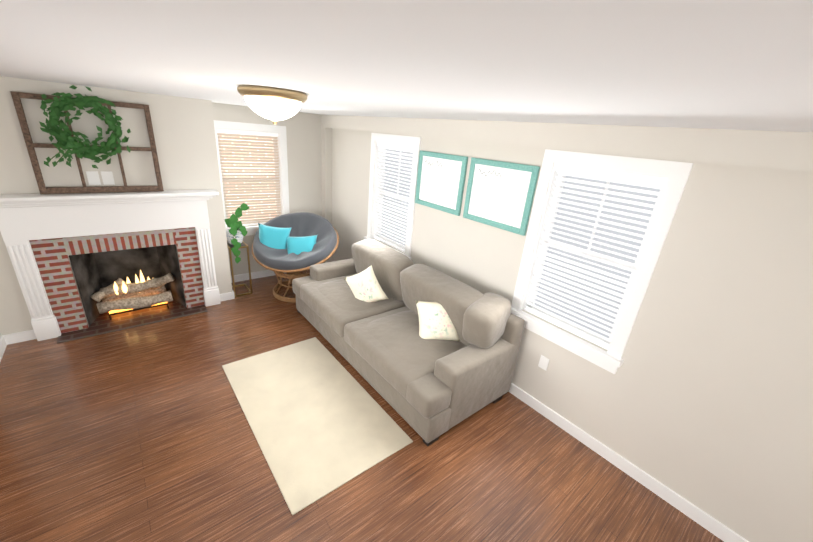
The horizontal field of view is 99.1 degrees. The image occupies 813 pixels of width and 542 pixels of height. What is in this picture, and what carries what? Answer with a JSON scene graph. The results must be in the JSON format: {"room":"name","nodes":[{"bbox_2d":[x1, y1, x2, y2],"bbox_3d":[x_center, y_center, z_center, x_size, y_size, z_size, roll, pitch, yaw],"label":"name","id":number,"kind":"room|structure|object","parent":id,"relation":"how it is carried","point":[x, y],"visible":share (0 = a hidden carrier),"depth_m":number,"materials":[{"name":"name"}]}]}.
{"room":"living room","nodes":[
{"label":"living room","id":0,"kind":"room"},
{"bbox_2d":[0,76,324,335],"bbox_3d":[-2.660,-0.849,4.444,3.830,2.455,0.740,-12,27,-37],"label":"wall","id":1,"kind":"structure","parent":0,"point":[184,135],"depth_m":3.66,"materials":[{"name":"paint"}]},
{"bbox_2d":[0,334,11,361],"bbox_3d":[-3.726,0.837,3.135,0.015,0.105,0.902,-12,27,-37],"label":"baseboard","id":2,"kind":"structure","parent":1,"relation":"attached to","point":[4,342],"depth_m":3.39,"materials":[{"name":"white wood"}]},
{"bbox_2d":[228,282,234,298],"bbox_3d":[-2.529,0.241,4.923,0.015,0.105,0.556,-12,27,-37],"label":"baseboard","id":3,"kind":"structure","parent":1,"relation":"attached to","point":[230,294],"depth_m":4.71,"materials":[{"name":"white wood"}]},
{"bbox_2d":[214,120,289,236],"bbox_3d":[-2.204,-1.281,4.959,1.040,1.545,0.185,-12,27,-37],"label":"window","id":4,"kind":"structure","parent":1,"relation":"in","point":[282,159],"depth_m":4.98,"materials":[{"name":"white"}]},
{"bbox_2d":[217,129,281,225],"bbox_3d":[-2.208,-1.300,4.958,0.788,1.302,0.058,-12,27,-37],"label":"window blinds","id":5,"kind":"object","parent":4,"relation":"attached to","point":[229,186],"visible":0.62,"depth_m":4.92,"materials":[{"name":"white wood"}]},
{"bbox_2d":[231,270,275,281],"bbox_3d":[-2.104,0.012,5.602,1.579,0.105,0.016,-12,27,-37],"label":"baseboard","id":6,"kind":"structure","parent":1,"relation":"attached to","point":[242,277],"depth_m":5.38,"materials":[{"name":"white wood"}]},
{"bbox_2d":[0,270,723,541],"bbox_3d":[-2.125,1.980,0.745,8.810,0.001,8.980,-12,27,-37],"label":"floor","id":7,"kind":"structure","parent":0,"point":[143,433],"depth_m":2.51,"materials":[{"name":"brown wood"}]},
{"bbox_2d":[0,189,220,343],"bbox_3d":[-3.191,-0.174,3.939,1.925,1.482,0.680,-12,27,-37],"label":"fireplace","id":8,"kind":"object","parent":7,"relation":"on","point":[120,249],"visible":0.98,"depth_m":3.77,"materials":[{"name":"brick"}]},
{"bbox_2d":[10,85,163,193],"bbox_3d":[-2.968,-1.228,3.307,0.954,0.963,0.202,-12,27,-37],"label":"wreath","id":9,"kind":"object","parent":8,"relation":"on","point":[65,137],"visible":1,"depth_m":3.21,"materials":[{"name":"green plant"}]},
{"bbox_2d":[225,203,251,296],"bbox_3d":[-2.295,-0.307,4.752,0.313,1.286,0.424,-12,27,-37],"label":"side table","id":10,"kind":"object","parent":7,"relation":"on","point":[236,232],"visible":0.98,"depth_m":4.59,"materials":[{"name":"green plant"}]},
{"bbox_2d":[225,203,249,263],"bbox_3d":[-2.246,-0.524,4.629,0.313,0.785,0.334,-12,27,-37],"label":"table plant","id":11,"kind":"object","parent":10,"relation":"on","point":[235,234],"depth_m":4.57,"materials":[{"name":"green plant"}]},
{"bbox_2d":[252,212,338,302],"bbox_3d":[-1.579,-0.224,4.982,1.148,1.077,1.148,-12,27,-37],"label":"papasan chair","id":12,"kind":"object","parent":7,"relation":"on","point":[290,243],"visible":0.9,"depth_m":4.82,"materials":[{"name":"fabric"}]},
{"bbox_2d":[252,212,337,271],"bbox_3d":[-1.562,-0.413,4.901,1.110,0.663,1.110,-12,27,-37],"label":"cushion","id":13,"kind":"object","parent":12,"relation":"on","point":[291,242],"depth_m":4.82,"materials":[{"name":"grey fabric"}]},
{"bbox_2d":[222,337,412,514],"bbox_3d":[-0.889,1.155,3.107,0.992,0.012,1.780,-12,27,-37],"label":"rug","id":14,"kind":"object","parent":7,"relation":"on","point":[321,422],"visible":0.98,"depth_m":2.90,"materials":[{"name":"beige carpet"}]},
{"bbox_2d":[292,239,524,445],"bbox_3d":[-0.197,0.412,3.793,1.147,1.004,2.604,-12,27,-37],"label":"sofa","id":15,"kind":"object","parent":7,"relation":"on","point":[429,354],"visible":1,"depth_m":3.21,"materials":[{"name":"grey fabric"}]},
{"bbox_2d":[0,0,812,131],"bbox_3d":[-1.920,-0.296,-0.152,8.810,0.001,8.980,-12,27,-37],"label":"ceiling","id":16,"kind":"structure","parent":0,"point":[730,64],"depth_m":0.80,"materials":[{"name":"white paint"}]},
{"bbox_2d":[237,85,306,124],"bbox_3d":[-0.755,-0.932,1.976,0.370,0.180,0.370,-12,27,-37],"label":"lamp","id":17,"kind":"object","parent":16,"relation":"attached to","point":[274,104],"visible":1,"depth_m":1.86,"materials":[{"name":"white glass"}]},
{"bbox_2d":[321,115,812,541],"bbox_3d":[1.352,0.160,2.799,0.300,2.455,8.750,-12,27,-37],"label":"wall","id":18,"kind":"structure","parent":0,"point":[702,398],"depth_m":2.19,"materials":[{"name":"paint"}]},
{"bbox_2d":[415,150,467,215],"bbox_3d":[0.348,-0.950,3.698,0.029,0.580,0.695,-12,27,-37],"label":"picture frame","id":19,"kind":"object","parent":18,"relation":"attached to","point":[440,181],"visible":1,"depth_m":3.67,"materials":[{"name":"wood"}]},
{"bbox_2d":[463,157,539,235],"bbox_3d":[0.827,-0.694,3.158,0.029,0.580,0.715,-12,27,-37],"label":"picture frame","id":20,"kind":"object","parent":18,"relation":"attached to","point":[499,194],"visible":0.96,"depth_m":3.12,"materials":[{"name":"paper"}]},
{"bbox_2d":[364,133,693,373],"bbox_3d":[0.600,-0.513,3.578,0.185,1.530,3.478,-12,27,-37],"label":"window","id":21,"kind":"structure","parent":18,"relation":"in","point":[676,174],"depth_m":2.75,"materials":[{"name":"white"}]},
{"bbox_2d":[374,142,413,252],"bbox_3d":[-0.169,-0.949,4.452,0.058,1.282,0.710,-12,27,-37],"label":"window blinds","id":22,"kind":"object","parent":21,"relation":"attached to","point":[390,146],"depth_m":4.43,"materials":[{"name":"white"}]},
{"bbox_2d":[524,165,667,349],"bbox_3d":[1.382,-0.120,2.701,0.058,1.283,0.750,-12,27,-37],"label":"window blinds","id":23,"kind":"object","parent":21,"relation":"attached to","point":[644,180],"depth_m":2.65,"materials":[{"name":"white plastic"}]},
{"bbox_2d":[508,383,748,541],"bbox_3d":[1.318,1.307,3.099,0.016,0.105,8.449,-12,27,-37],"label":"baseboard","id":24,"kind":"structure","parent":18,"relation":"attached to","point":[712,525],"depth_m":2.62,"materials":[{"name":"white wood"}]},
{"bbox_3d":[-3.715,1.211,-1.028,4.810,2.455,8.980,-12,27,-37],"label":"wall","id":25,"kind":"structure","parent":0,"visible":0},
{"bbox_2d":[86,171,100,184],"bbox_3d":[-3.127,-0.929,3.462,0.090,0.130,0.007,-12,27,-37],"label":"electrical outlet plate","id":26,"kind":"object","parent":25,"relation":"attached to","point":[94,178],"depth_m":3.46,"materials":[{"name":"white plastic"}]},
{"bbox_2d":[101,171,114,184],"bbox_3d":[-3.042,-0.947,3.529,0.090,0.130,0.007,-12,27,-37],"label":"electrical outlet plate","id":27,"kind":"object","parent":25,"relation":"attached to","point":[107,176],"depth_m":3.53,"materials":[{"name":"white plastic"}]},
{"bbox_2d":[538,355,549,370],"bbox_3d":[1.224,0.820,3.090,0.007,0.120,0.080,-12,27,-37],"label":"electrical outlet plate","id":28,"kind":"object","parent":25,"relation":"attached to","point":[543,363],"depth_m":3.09,"materials":[{"name":"white plastic"}]}
]}

